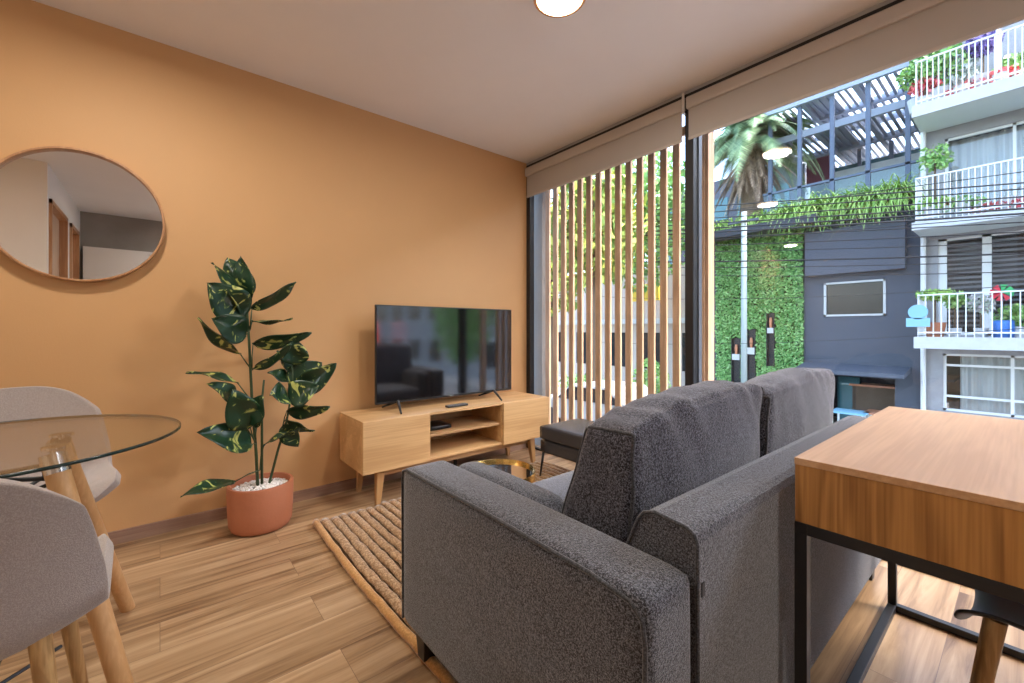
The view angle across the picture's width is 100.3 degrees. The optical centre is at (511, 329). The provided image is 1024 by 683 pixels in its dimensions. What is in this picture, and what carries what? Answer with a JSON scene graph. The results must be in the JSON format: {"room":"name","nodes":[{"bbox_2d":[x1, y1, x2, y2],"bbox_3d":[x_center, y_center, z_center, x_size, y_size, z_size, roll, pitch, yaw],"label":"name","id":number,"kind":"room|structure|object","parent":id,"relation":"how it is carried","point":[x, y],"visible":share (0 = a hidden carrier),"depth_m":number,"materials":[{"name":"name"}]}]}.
{"room":"living room","nodes":[
{"label":"living room","id":0,"kind":"room"},
{"bbox_2d":[0,0,525,531],"bbox_3d":[-2.530,-0.215,1.647,6.830,2.500,0.120,0,0,-40],"label":"wall","id":1,"kind":"structure","parent":0,"point":[361,209],"depth_m":2.35,"materials":[{"name":"orange paint"}]},
{"bbox_2d":[0,146,164,281],"bbox_3d":[-1.998,-0.528,1.976,0.610,0.610,0.048,0,0,-40],"label":"round mirror","id":2,"kind":"object","parent":1,"relation":"attached to","point":[72,214],"visible":1,"depth_m":1.97,"materials":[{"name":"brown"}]},
{"bbox_2d":[107,444,525,544],"bbox_3d":[-2.457,1.004,1.620,6.670,0.062,0.014,0,0,-40],"label":"baseboard","id":3,"kind":"structure","parent":1,"relation":"attached to","point":[164,526],"depth_m":2.31,"materials":[{"name":"laminate"}]},
{"bbox_2d":[526,0,895,445],"bbox_3d":[1.688,-1.655,2.260,0.500,5.620,5.300,0,0,-40],"label":"wall window","id":4,"kind":"structure","parent":1,"relation":"in","point":[886,2],"depth_m":2.80,"materials":[{"name":"grey metal"}]},
{"bbox_2d":[525,99,681,197],"bbox_3d":[0.584,-1.286,3.181,0.026,0.262,1.451,0,0,-40],"label":"roller blind","id":5,"kind":"object","parent":4,"relation":"attached to","point":[660,129],"visible":0.98,"depth_m":3.04,"materials":[{"name":"fabric"}]},
{"bbox_2d":[526,92,692,450],"bbox_3d":[0.630,-0.205,3.189,0.050,2.480,1.520,0,0,-40],"label":"window","id":6,"kind":"structure","parent":4,"relation":"attached to","point":[688,143],"depth_m":2.62,"materials":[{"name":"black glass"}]},
{"bbox_2d":[693,0,973,588],"bbox_3d":[2.123,-0.205,1.410,0.090,2.480,3.195,0,0,-40],"label":"window","id":7,"kind":"structure","parent":4,"relation":"attached to","point":[697,142],"depth_m":2.60,"materials":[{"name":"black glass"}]},
{"bbox_2d":[686,0,1023,139],"bbox_3d":[2.076,-1.286,1.371,0.026,0.262,3.176,0,0,-40],"label":"roller blind","id":8,"kind":"object","parent":4,"relation":"attached to","point":[907,30],"visible":1,"depth_m":1.98,"materials":[{"name":"fabric"}]},
{"bbox_2d":[33,0,885,163],"bbox_3d":[-1.011,-1.540,-0.212,6.810,0.150,4.920,0,0,-40],"label":"ceiling","id":9,"kind":"structure","parent":0,"point":[507,78],"depth_m":2.20,"materials":[{"name":"paint"}]},
{"bbox_2d":[533,0,585,17],"bbox_3d":[0.202,-1.427,1.806,0.224,0.076,0.224,0,0,-40],"label":"ceiling lamp","id":10,"kind":"object","parent":9,"relation":"attached to","point":[550,8],"visible":1,"depth_m":1.84,"materials":[{"name":"plastic"}]},
{"bbox_2d":[0,444,1023,682],"bbox_3d":[-0.961,1.095,-0.170,6.940,0.120,4.920,0,0,-40],"label":"floor","id":11,"kind":"structure","parent":0,"point":[213,604],"depth_m":1.52,"materials":[{"name":"brown wood"}]},
{"bbox_2d":[0,478,113,682],"bbox_3d":[-1.065,0.627,0.773,0.499,0.817,0.514,0,0,-41],"label":"dining chair","id":12,"kind":"object","parent":11,"relation":"on","point":[55,569],"visible":1,"depth_m":0.76,"materials":[{"name":"fabric"}]},
{"bbox_2d":[0,386,120,501],"bbox_3d":[-1.721,0.627,1.492,0.514,0.817,0.499,0,0,40],"label":"dining chair","id":13,"kind":"object","parent":11,"relation":"on","point":[21,442],"visible":0.53,"depth_m":1.65,"materials":[{"name":"fabric"}]},
{"bbox_2d":[0,414,180,682],"bbox_3d":[-1.325,0.665,1.040,0.770,0.761,0.874,0,0,31],"label":"dining table","id":14,"kind":"object","parent":11,"relation":"on","point":[62,472],"visible":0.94,"depth_m":1.08,"materials":[{"name":"clear glass"}]},
{"bbox_2d":[180,256,336,536],"bbox_3d":[-1.312,0.330,2.251,0.700,1.410,0.329,0,0,-40],"label":"potted plant","id":15,"kind":"object","parent":11,"relation":"on","point":[258,503],"visible":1,"depth_m":2.17,"materials":[{"name":"green plant"}]},
{"bbox_2d":[312,461,572,682],"bbox_3d":[0.113,1.020,2.152,1.697,0.032,1.688,0,0,-40],"label":"jute rug","id":16,"kind":"object","parent":11,"relation":"on","point":[370,538],"visible":0.09,"depth_m":1.96,"materials":[{"name":"beige wicker"}]},
{"bbox_2d":[476,459,534,482],"bbox_3d":[-0.065,0.849,2.091,0.360,0.328,0.360,0,0,-40],"label":"coffee table","id":17,"kind":"object","parent":16,"relation":"on","point":[523,470],"visible":0.32,"depth_m":2.17,"materials":[{"name":"gold metal"}]},
{"bbox_2d":[340,391,548,505],"bbox_3d":[-0.405,0.777,3.018,1.455,0.515,0.408,0,0,-40],"label":"tv stand","id":18,"kind":"object","parent":11,"relation":"on","point":[379,441],"visible":0.88,"depth_m":2.81,"materials":[{"name":"brown wood"}]},
{"bbox_2d":[430,420,450,430],"bbox_3d":[-0.530,0.649,2.907,0.170,0.028,0.180,0,0,-40],"label":"media box","id":19,"kind":"object","parent":18,"relation":"on","point":[437,424],"visible":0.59,"depth_m":2.87,"materials":[{"name":"black plastic"}]},
{"bbox_2d":[375,304,510,413],"bbox_3d":[-0.421,0.179,3.029,1.107,0.681,0.296,0,0,-40],"label":"television","id":20,"kind":"object","parent":18,"relation":"on","point":[422,352],"visible":1,"depth_m":2.98,"materials":[{"name":"black plastic"}]},
{"bbox_2d":[430,415,499,436],"bbox_3d":[-0.422,0.671,3.020,0.578,0.017,0.358,0,0,-40],"label":"shelf","id":21,"kind":"object","parent":18,"relation":"attached to","point":[459,423],"depth_m":3.06,"materials":[{"name":"brown wood"}]},
{"bbox_2d":[539,418,593,475],"bbox_3d":[0.506,0.842,2.892,0.424,0.386,0.506,0,0,-40],"label":"ottoman","id":22,"kind":"object","parent":11,"relation":"on","point":[563,439],"visible":0.45,"depth_m":2.83,"materials":[{"name":"leather"}]},
{"bbox_2d":[401,368,880,682],"bbox_3d":[0.611,0.590,1.558,1.775,0.887,0.894,0,0,-40],"label":"sofa","id":23,"kind":"object","parent":11,"relation":"on","point":[665,554],"visible":0.94,"depth_m":0.97,"materials":[{"name":"fabric"}]},
{"bbox_2d":[533,470,573,500],"bbox_3d":[0.295,0.662,1.463,0.612,0.173,0.634,0,0,-40],"label":"seat cushion","id":24,"kind":"object","parent":23,"relation":"on","point":[559,484],"depth_m":1.62,"materials":[{"name":"fabric"}]},
{"bbox_2d":[563,380,762,542],"bbox_3d":[0.462,0.390,1.240,0.721,0.468,0.283,0,0,-40],"label":"cushion","id":25,"kind":"object","parent":23,"relation":"on","point":[646,452],"depth_m":1.02,"materials":[{"name":"fabric"}]},
{"bbox_2d":[745,368,834,456],"bbox_3d":[1.023,0.385,1.692,0.746,0.475,0.295,0,0,-40],"label":"cushion","id":26,"kind":"object","parent":23,"relation":"on","point":[796,403],"depth_m":1.49,"materials":[{"name":"fabric"}]},
{"bbox_2d":[794,406,1023,682],"bbox_3d":[1.199,0.659,1.062,1.008,0.749,0.558,0,0,-40],"label":"desk","id":27,"kind":"object","parent":11,"relation":"on","point":[939,494],"visible":0.98,"depth_m":0.89,"materials":[{"name":"brown wood"}]},
{"bbox_2d":[954,589,1023,682],"bbox_3d":[1.244,0.648,0.849,0.484,0.776,0.500,0,0,-40],"label":"desk chair","id":28,"kind":"object","parent":11,"relation":"on","point":[996,612],"visible":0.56,"depth_m":0.89,"materials":[{"name":"black leather"}]},
{"label":"outside","id":29,"kind":"structure","parent":0,"visible":0},
{"bbox_2d":[681,242,1023,251],"bbox_3d":[7.117,-2.019,10.075,0.020,1.493,12.825,0,0,-40],"label":"power cable","id":30,"kind":"object","parent":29,"point":[1009,242],"visible":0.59,"depth_m":9.09,"materials":[{"name":"rubber"}]},
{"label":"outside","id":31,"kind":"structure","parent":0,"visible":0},
{"bbox_2d":[644,252,1023,261],"bbox_3d":[7.117,-1.775,10.075,0.037,1.313,12.826,0,0,-40],"label":"power cable","id":32,"kind":"object","parent":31,"point":[1022,252],"visible":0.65,"depth_m":9.12,"materials":[{"name":"rubber"}]},
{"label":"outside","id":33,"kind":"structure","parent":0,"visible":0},
{"bbox_2d":[645,261,1023,267],"bbox_3d":[7.177,-1.649,10.160,0.020,1.243,12.932,0,0,-40],"label":"power cable","id":34,"kind":"object","parent":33,"point":[997,261],"visible":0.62,"depth_m":9.35,"materials":[{"name":"rubber"}]},
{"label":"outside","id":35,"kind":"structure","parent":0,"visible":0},
{"bbox_2d":[632,271,1023,275],"bbox_3d":[7.177,-1.489,10.160,0.017,1.165,12.932,0,0,-40],"label":"power cable","id":36,"kind":"object","parent":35,"point":[1010,271],"visible":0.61,"depth_m":8.93,"materials":[{"name":"rubber"}]},
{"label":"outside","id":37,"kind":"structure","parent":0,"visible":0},
{"bbox_2d":[602,285,1023,298],"bbox_3d":[7.237,-0.994,10.244,0.015,0.433,13.040,0,0,-40],"label":"power cable","id":38,"kind":"object","parent":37,"point":[1014,285],"visible":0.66,"depth_m":9.22,"materials":[{"name":"rubber"}]},
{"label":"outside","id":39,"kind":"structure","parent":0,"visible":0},
{"bbox_2d":[611,328,1023,343],"bbox_3d":[7.297,-0.020,10.328,0.012,0.949,13.147,0,0,-40],"label":"power cable","id":40,"kind":"object","parent":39,"point":[1017,328],"visible":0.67,"depth_m":9.29,"materials":[{"name":"rubber"}]},
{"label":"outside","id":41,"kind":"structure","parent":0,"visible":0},
{"bbox_2d":[644,171,1023,220],"bbox_3d":[7.117,-3.129,10.075,0.017,1.084,12.824,0,0,-40],"label":"power cable","id":42,"kind":"object","parent":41,"point":[1022,171],"visible":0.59,"depth_m":8.97,"materials":[{"name":"rubber"}]},
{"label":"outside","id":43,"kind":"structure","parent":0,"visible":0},
{"bbox_2d":[655,215,1023,243],"bbox_3d":[7.117,-2.395,10.075,0.017,1.120,12.824,0,0,-40],"label":"power cable","id":44,"kind":"object","parent":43,"point":[1018,215],"visible":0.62,"depth_m":8.98,"materials":[{"name":"rubber"}]},
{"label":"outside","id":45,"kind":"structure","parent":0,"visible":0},
{"bbox_2d":[655,182,1023,209],"bbox_3d":[6.878,-3.040,9.736,0.027,1.889,12.396,0,0,-40],"label":"power cable","id":46,"kind":"object","parent":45,"point":[1017,182],"visible":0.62,"depth_m":8.83,"materials":[{"name":"rubber"}]},
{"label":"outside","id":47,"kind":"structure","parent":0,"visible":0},
{"bbox_2d":[655,188,1023,215],"bbox_3d":[6.938,-2.928,9.821,0.025,1.767,12.503,0,0,-40],"label":"power cable","id":48,"kind":"object","parent":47,"point":[1018,188],"visible":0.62,"depth_m":8.90,"materials":[{"name":"rubber"}]},
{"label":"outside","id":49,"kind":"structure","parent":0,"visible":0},
{"bbox_2d":[645,196,1023,221],"bbox_3d":[6.698,-2.690,9.482,0.025,1.646,12.072,0,0,-40],"label":"power cable","id":50,"kind":"object","parent":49,"point":[1015,196],"visible":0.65,"depth_m":8.62,"materials":[{"name":"rubber"}]},
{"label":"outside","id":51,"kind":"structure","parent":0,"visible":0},
{"bbox_2d":[655,203,1023,226],"bbox_3d":[6.997,-2.658,9.905,0.030,1.681,12.611,0,0,-40],"label":"power cable","id":52,"kind":"object","parent":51,"point":[1014,203],"visible":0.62,"depth_m":8.98,"materials":[{"name":"rubber"}]},
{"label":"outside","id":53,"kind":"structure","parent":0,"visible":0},
{"bbox_2d":[634,208,1023,232],"bbox_3d":[6.818,-2.486,9.652,0.037,1.534,12.288,0,0,-40],"label":"power cable","id":54,"kind":"object","parent":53,"point":[1010,208],"visible":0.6,"depth_m":8.75,"materials":[{"name":"rubber"}]},
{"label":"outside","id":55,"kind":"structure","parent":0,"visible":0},
{"bbox_2d":[645,212,1023,235],"bbox_3d":[6.758,-2.368,9.567,0.037,1.467,12.180,0,0,-40],"label":"power cable","id":56,"kind":"object","parent":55,"point":[1008,214],"visible":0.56,"depth_m":8.68,"materials":[{"name":"rubber"}]},
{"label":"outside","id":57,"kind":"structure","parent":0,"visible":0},
{"bbox_2d":[646,222,1023,239],"bbox_3d":[7.057,-2.341,9.990,0.022,1.549,12.718,0,0,-40],"label":"power cable","id":58,"kind":"object","parent":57,"point":[1007,222],"visible":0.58,"depth_m":9.07,"materials":[{"name":"rubber"}]},
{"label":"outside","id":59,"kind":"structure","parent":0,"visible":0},
{"bbox_2d":[632,231,1023,247],"bbox_3d":[6.938,-2.130,9.821,0.022,1.414,12.502,0,0,-40],"label":"power cable","id":60,"kind":"object","parent":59,"point":[1019,231],"visible":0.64,"depth_m":8.90,"materials":[{"name":"rubber"}]},
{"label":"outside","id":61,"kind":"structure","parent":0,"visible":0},
{"bbox_2d":[558,375,836,422],"bbox_3d":[23.008,2.925,28.686,48.000,0.320,75.000,0,0,-40],"label":"sidewalk","id":62,"kind":"structure","parent":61,"point":[559,376],"depth_m":20.18,"materials":[{"name":"grey concrete"}]},
{"bbox_2d":[551,210,585,393],"bbox_3d":[1.692,-1.310,18.117,3.239,8.195,3.919,0,0,-40],"label":"street tree","id":63,"kind":"object","parent":62,"relation":"on","point":[559,275],"visible":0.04,"depth_m":17.64,"materials":[{"name":"green plant"}]},
{"bbox_2d":[558,264,684,386],"bbox_3d":[2.898,-0.200,27.142,4.000,5.930,21.800,0,0,-40],"label":"building","id":64,"kind":"structure","parent":62,"relation":"on","point":[670,277],"depth_m":22.16,"materials":[{"name":"yellow paint"}]},
{"bbox_2d":[602,147,684,293],"bbox_3d":[5.249,-2.451,17.580,2.851,10.476,5.264,0,0,-40],"label":"street tree","id":65,"kind":"object","parent":62,"relation":"on","point":[670,154],"visible":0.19,"depth_m":16.54,"materials":[{"name":"green plant"}]},
{"bbox_2d":[632,358,670,393],"bbox_3d":[4.592,1.873,14.214,1.073,2.027,1.446,0,0,-40],"label":"hedge","id":66,"kind":"object","parent":62,"relation":"on","point":[657,369],"visible":0.12,"depth_m":14.04,"materials":[{"name":"green plant"}]},
{"bbox_2d":[657,165,809,263],"bbox_3d":[11.697,-2.435,22.700,3.070,10.400,7.117,0,0,-40],"label":"building","id":67,"kind":"structure","parent":62,"relation":"on","point":[790,194],"depth_m":21.30,"materials":[{"name":"stone"}]},
{"bbox_2d":[728,211,758,382],"bbox_3d":[6.481,-0.267,11.935,0.185,6.064,0.800,0,0,-40],"label":"pole","id":68,"kind":"object","parent":62,"relation":"on","point":[744,213],"visible":0.71,"depth_m":11.88,"materials":[{"name":"grey metal"}]},
{"bbox_2d":[714,59,959,416],"bbox_3d":[10.236,-1.996,13.601,6.900,9.522,5.729,0,0,-40],"label":"building","id":69,"kind":"structure","parent":62,"relation":"on","point":[895,360],"depth_m":11.47,"materials":[{"name":"paint"}]},
{"bbox_2d":[681,112,828,221],"bbox_3d":[8.039,-5.289,14.472,4.652,4.264,4.013,0,0,0],"label":"palm tree","id":70,"kind":"object","parent":69,"relation":"on","point":[744,145],"visible":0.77,"depth_m":13.82,"materials":[{"name":"green plant"}]},
{"bbox_2d":[714,229,804,380],"bbox_3d":[7.378,-0.160,12.896,0.204,5.850,2.532,0,0,-40],"label":"wall","id":71,"kind":"structure","parent":69,"relation":"attached to","point":[785,280],"depth_m":12.72,"materials":[{"name":"green plant"}]},
{"bbox_2d":[731,338,740,382],"bbox_3d":[7.008,1.149,13.338,0.114,1.795,0.270,0,0,-40],"label":"wall niche","id":72,"kind":"object","parent":71,"relation":"attached to","point":[735,348],"visible":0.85,"depth_m":13.37,"materials":[{"name":"concrete"}]},
{"bbox_2d":[747,329,756,380],"bbox_3d":[7.287,0.982,13.000,0.114,2.026,0.256,0,0,-40],"label":"wall niche","id":73,"kind":"object","parent":71,"relation":"attached to","point":[751,334],"visible":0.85,"depth_m":13.01,"materials":[{"name":"concrete"}]},
{"bbox_2d":[766,313,775,366],"bbox_3d":[7.630,0.282,12.585,0.114,1.573,0.214,0,0,-40],"label":"wall niche","id":74,"kind":"object","parent":71,"relation":"attached to","point":[770,326],"visible":1,"depth_m":12.61,"materials":[{"name":"concrete"}]},
{"bbox_2d":[764,199,819,240],"bbox_3d":[7.950,-3.035,12.106,1.633,1.187,1.610,0,0,-40],"label":"fern","id":75,"kind":"object","parent":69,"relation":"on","point":[787,210],"visible":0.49,"depth_m":11.93,"materials":[{"name":"green plant"}]},
{"bbox_2d":[775,191,843,236],"bbox_3d":[8.197,-3.038,11.808,1.720,1.227,1.704,0,0,-40],"label":"fern","id":76,"kind":"object","parent":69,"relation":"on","point":[809,202],"visible":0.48,"depth_m":11.52,"materials":[{"name":"green plant"}]},
{"bbox_2d":[715,194,914,230],"bbox_3d":[8.058,-3.159,11.984,0.280,0.094,4.769,0,0,-40],"label":"planter","id":77,"kind":"object","parent":69,"relation":"on","point":[909,199],"visible":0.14,"depth_m":10.86,"materials":[{"name":"metal"}]},
{"bbox_2d":[750,207,778,235],"bbox_3d":[7.497,-3.100,12.682,1.228,0.880,1.172,0,0,-40],"label":"fern","id":78,"kind":"object","parent":77,"relation":"in","point":[762,217],"visible":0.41,"depth_m":12.50,"materials":[{"name":"green plant"}]},
{"bbox_2d":[760,203,797,233],"bbox_3d":[7.736,-3.084,12.377,1.328,0.968,1.331,0,0,15],"label":"fern","id":79,"kind":"object","parent":77,"relation":"in","point":[777,216],"visible":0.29,"depth_m":12.18,"materials":[{"name":"green plant"}]},
{"bbox_2d":[802,187,875,237],"bbox_3d":[8.656,-3.054,11.255,1.704,1.209,1.706,0,0,-40],"label":"fern","id":80,"kind":"object","parent":77,"relation":"in","point":[833,195],"visible":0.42,"depth_m":11.02,"materials":[{"name":"green plant"}]},
{"bbox_2d":[822,182,891,230],"bbox_3d":[8.864,-3.105,10.993,1.676,1.156,1.670,0,0,-40],"label":"fern","id":81,"kind":"object","parent":77,"relation":"in","point":[862,198],"visible":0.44,"depth_m":10.79,"materials":[{"name":"green plant"}]},
{"bbox_2d":[831,182,910,236],"bbox_3d":[9.058,-2.979,10.753,1.737,1.318,1.788,0,0,-40],"label":"fern","id":82,"kind":"object","parent":77,"relation":"in","point":[864,190],"visible":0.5,"depth_m":10.48,"materials":[{"name":"green plant"}]},
{"bbox_2d":[863,172,931,226],"bbox_3d":[9.421,-3.057,10.341,1.649,1.173,1.634,0,0,-40],"label":"fern","id":83,"kind":"object","parent":77,"relation":"in","point":[904,184],"visible":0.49,"depth_m":10.08,"materials":[{"name":"green plant"}]},
{"bbox_2d":[794,189,851,237],"bbox_3d":[8.409,-3.032,11.531,1.625,1.178,1.658,0,0,-40],"label":"fern","id":84,"kind":"object","parent":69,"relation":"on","point":[823,201],"visible":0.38,"depth_m":11.31,"materials":[{"name":"green plant"}]},
{"bbox_2d":[835,152,919,195],"bbox_3d":[11.230,-4.707,13.142,0.050,0.900,2.100,0,0,-40],"label":"glass railing","id":85,"kind":"object","parent":69,"relation":"hanging from","point":[876,177],"depth_m":13.09,"materials":[{"name":"glass"}]},
{"bbox_2d":[849,173,922,225],"bbox_3d":[9.224,-3.062,10.508,1.612,1.209,1.653,0,0,-40],"label":"fern","id":86,"kind":"object","parent":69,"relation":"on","point":[888,187],"visible":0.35,"depth_m":10.24,"materials":[{"name":"green plant"}]},
{"bbox_2d":[837,376,861,419],"bbox_3d":[9.356,2.025,11.839,0.300,1.480,0.500,0,0,-40],"label":"fridge","id":87,"kind":"object","parent":62,"relation":"on","point":[844,390],"visible":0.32,"depth_m":11.79,"materials":[{"name":"teal metal"}]},
{"bbox_2d":[832,408,869,422],"bbox_3d":[8.380,2.390,10.586,0.700,0.750,0.700,0,0,-40],"label":"cafe table","id":88,"kind":"object","parent":62,"relation":"on","point":[838,411],"visible":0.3,"depth_m":10.56,"materials":[{"name":"blue metal"}]},
{"bbox_2d":[849,383,894,410],"bbox_3d":[9.793,2.115,11.427,0.550,1.300,1.120,0,0,-40],"label":"counter","id":89,"kind":"object","parent":62,"relation":"on","point":[873,396],"depth_m":11.34,"materials":[{"name":"brown wood"}]},
{"bbox_2d":[849,383,894,388],"bbox_3d":[9.793,1.490,11.427,0.550,0.050,1.120,0,0,-40],"label":"countertop","id":90,"kind":"structure","parent":89,"relation":"on","point":[862,384],"depth_m":11.36,"materials":[{"name":"brown wood"}]},
{"bbox_2d":[912,20,1023,419],"bbox_3d":[13.950,-2.250,8.782,7.300,10.030,7.500,0,0,-40],"label":"apartment building","id":91,"kind":"structure","parent":62,"relation":"on","point":[983,125],"depth_m":9.42,"materials":[{"name":"grey paint"}]},
{"bbox_2d":[895,58,937,114],"bbox_3d":[9.064,-5.483,9.568,0.563,1.216,0.741,0,0,-40],"label":"plant","id":92,"kind":"object","parent":91,"relation":"on","point":[901,78],"visible":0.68,"depth_m":9.56,"materials":[{"name":"green plant"}]},
{"bbox_2d":[906,305,929,326],"bbox_3d":[8.802,-0.310,9.259,0.033,0.480,0.380,0,0,-40],"label":"sign","id":93,"kind":"object","parent":91,"relation":"attached to","point":[917,313],"visible":1,"depth_m":9.24,"materials":[{"name":"blue plastic"}]},
{"bbox_2d":[907,75,943,103],"bbox_3d":[9.096,-5.240,9.410,0.284,0.730,0.585,0,0,-40],"label":"flower box","id":94,"kind":"object","parent":91,"relation":"on","point":[911,90],"visible":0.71,"depth_m":9.38,"materials":[{"name":"plant"}]},
{"bbox_2d":[910,194,954,218],"bbox_3d":[9.210,-2.685,9.353,0.459,0.561,0.748,0,0,-40],"label":"plant","id":95,"kind":"object","parent":91,"relation":"on","point":[946,196],"visible":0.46,"depth_m":9.29,"materials":[{"name":"green plant"}]},
{"bbox_2d":[915,288,953,336],"bbox_3d":[9.223,-0.384,9.328,0.466,1.065,0.707,0,0,-40],"label":"potted shrub","id":96,"kind":"object","parent":91,"relation":"on","point":[937,325],"visible":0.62,"depth_m":9.23,"materials":[{"name":"green plant"}]},
{"bbox_2d":[926,322,946,336],"bbox_3d":[9.231,-0.007,9.318,0.358,0.312,0.364,0,0,-40],"label":"pot","id":97,"kind":"object","parent":96,"relation":"on","point":[937,325],"depth_m":9.20,"materials":[{"name":"ceramic"}]},
{"bbox_2d":[916,143,954,217],"bbox_3d":[9.233,-3.234,9.312,0.444,1.658,0.636,0,0,-40],"label":"plant","id":98,"kind":"object","parent":91,"relation":"on","point":[934,159],"visible":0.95,"depth_m":9.26,"materials":[{"name":"green plant"}]},
{"bbox_2d":[907,42,969,99],"bbox_3d":[9.348,-5.624,9.407,0.678,1.499,1.077,0,0,-40],"label":"plant","id":99,"kind":"object","parent":91,"relation":"on","point":[959,51],"visible":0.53,"depth_m":9.22,"materials":[{"name":"green plant"}]},
{"bbox_2d":[942,288,969,336],"bbox_3d":[9.432,-0.370,9.080,0.412,1.039,0.473,0,0,-40],"label":"potted shrub","id":100,"kind":"object","parent":91,"relation":"on","point":[953,298],"visible":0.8,"depth_m":9.05,"materials":[{"name":"green plant"}]},
{"bbox_2d":[948,328,962,336],"bbox_3d":[9.424,0.053,9.084,0.221,0.192,0.224,0,0,-40],"label":"pot","id":101,"kind":"object","parent":100,"relation":"on","point":[951,329],"depth_m":9.02,"materials":[{"name":"concrete"}]},
{"bbox_2d":[942,51,980,89],"bbox_3d":[9.666,-5.428,9.193,0.662,1.106,0.642,0,0,-40],"label":"plant","id":102,"kind":"object","parent":91,"relation":"on","point":[971,60],"visible":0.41,"depth_m":9.07,"materials":[{"name":"plant"}]},
{"bbox_2d":[945,79,978,95],"bbox_3d":[9.432,-5.011,8.988,0.300,0.518,0.588,0,0,-40],"label":"flower box","id":103,"kind":"object","parent":91,"relation":"on","point":[965,83],"visible":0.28,"depth_m":8.90,"materials":[{"name":"plant"}]},
{"bbox_2d":[943,194,986,216],"bbox_3d":[9.486,-2.647,8.996,0.432,0.506,0.733,0,0,-40],"label":"plant","id":104,"kind":"object","parent":91,"relation":"on","point":[971,203],"visible":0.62,"depth_m":8.89,"materials":[{"name":"green plant"}]},
{"bbox_2d":[964,293,995,336],"bbox_3d":[9.648,-0.323,8.804,0.440,0.943,0.458,0,0,-40],"label":"potted shrub","id":105,"kind":"object","parent":91,"relation":"on","point":[978,303],"visible":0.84,"depth_m":8.76,"materials":[{"name":"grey plant"}]},
{"bbox_2d":[973,328,988,336],"bbox_3d":[9.661,0.053,8.796,0.221,0.192,0.224,0,0,-40],"label":"pot","id":106,"kind":"object","parent":105,"relation":"on","point":[976,329],"depth_m":8.73,"materials":[{"name":"concrete"}]},
{"bbox_2d":[963,29,1004,86],"bbox_3d":[9.788,-5.597,8.866,0.563,1.445,0.602,0,0,-40],"label":"plant","id":107,"kind":"object","parent":91,"relation":"on","point":[991,40],"visible":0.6,"depth_m":8.81,"materials":[{"name":"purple plant"}]},
{"bbox_2d":[949,125,1023,214],"bbox_3d":[12.217,-3.455,7.740,0.104,1.920,6.097,0,0,-40],"label":"curtain","id":108,"kind":"object","parent":91,"relation":"hanging from","point":[994,146],"depth_m":9.59,"materials":[{"name":"white fabric"}]},
{"bbox_2d":[960,356,1023,414],"bbox_3d":[12.286,1.202,7.656,0.104,1.315,5.879,0,0,-40],"label":"curtain","id":109,"kind":"object","parent":91,"relation":"hanging from","point":[974,381],"depth_m":9.56,"materials":[{"name":"white fabric"}]},
{"bbox_2d":[970,195,1023,213],"bbox_3d":[9.878,-2.499,8.528,0.366,0.291,1.060,0,0,-40],"label":"flower box","id":110,"kind":"object","parent":91,"relation":"on","point":[1011,200],"visible":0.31,"depth_m":8.46,"materials":[{"name":"plant"}]},
{"bbox_2d":[996,29,999,72],"bbox_3d":[9.779,-6.075,8.591,0.060,2.400,0.060,0,0,-40],"label":"post","id":111,"kind":"object","parent":91,"relation":"on","point":[997,30],"visible":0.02,"depth_m":8.58,"materials":[{"name":"white metal"}]},
{"bbox_2d":[979,65,1020,83],"bbox_3d":[9.787,-5.042,8.566,0.300,0.488,0.570,0,0,-40],"label":"flower box","id":112,"kind":"object","parent":91,"relation":"on","point":[1005,68],"visible":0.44,"depth_m":8.48,"materials":[{"name":"plant"}]},
{"bbox_2d":[993,320,1014,337],"bbox_3d":[9.782,-0.021,8.493,0.300,0.340,0.300,0,0,-40],"label":"water jug","id":113,"kind":"object","parent":91,"relation":"on","point":[996,323],"visible":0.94,"depth_m":8.40,"materials":[{"name":"blue plastic"}]},
{"bbox_2d":[989,284,1013,318],"bbox_3d":[9.774,-0.370,8.520,0.062,1.078,0.332,0,0,-40],"label":"pinwheel","id":114,"kind":"object","parent":113,"relation":"in","point":[997,288],"visible":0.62,"depth_m":8.51,"materials":[{"name":"green plastic"}]},
{"bbox_2d":[991,303,1023,337],"bbox_3d":[9.973,-0.198,8.425,0.451,0.693,0.724,0,0,-40],"label":"potted shrub","id":115,"kind":"object","parent":91,"relation":"on","point":[1015,311],"visible":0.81,"depth_m":8.42,"materials":[{"name":"green plant"}]},
{"bbox_2d":[991,50,1023,75],"bbox_3d":[10.116,-5.182,8.633,0.626,0.828,0.654,0,0,-17],"label":"plant","id":116,"kind":"object","parent":91,"relation":"on","point":[1019,58],"visible":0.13,"depth_m":8.54,"materials":[{"name":"green plant"}]},
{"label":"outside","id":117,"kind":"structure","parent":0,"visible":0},
{"bbox_2d":[545,126,684,423],"bbox_3d":[0.793,-0.190,3.479,0.050,2.650,1.640,0,0,-40],"label":"screen","id":118,"kind":"object","parent":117,"point":[676,148],"visible":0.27,"depth_m":3.46,"materials":[{"name":"brown wood"}]},
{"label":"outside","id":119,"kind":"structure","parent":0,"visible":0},
{"bbox_3d":[1.171,2.985,10.685,8.600,0.200,75.000,0,0,-39],"label":"street","id":120,"kind":"object","parent":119,"visible":0},
{"bbox_2d":[551,164,647,380],"bbox_3d":[2.530,-1.241,13.244,3.154,8.058,3.557,0,0,-40],"label":"street tree","id":121,"kind":"object","parent":120,"relation":"on","point":[613,168],"visible":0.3,"depth_m":12.61,"materials":[{"name":"green plant"}]},
{"bbox_2d":[551,380,647,423],"bbox_3d":[2.564,2.170,11.974,1.650,1.410,4.217,0,0,-40],"label":"parked car","id":122,"kind":"object","parent":120,"relation":"on","point":[603,381],"visible":0.12,"depth_m":11.46,"materials":[{"name":"metal"}]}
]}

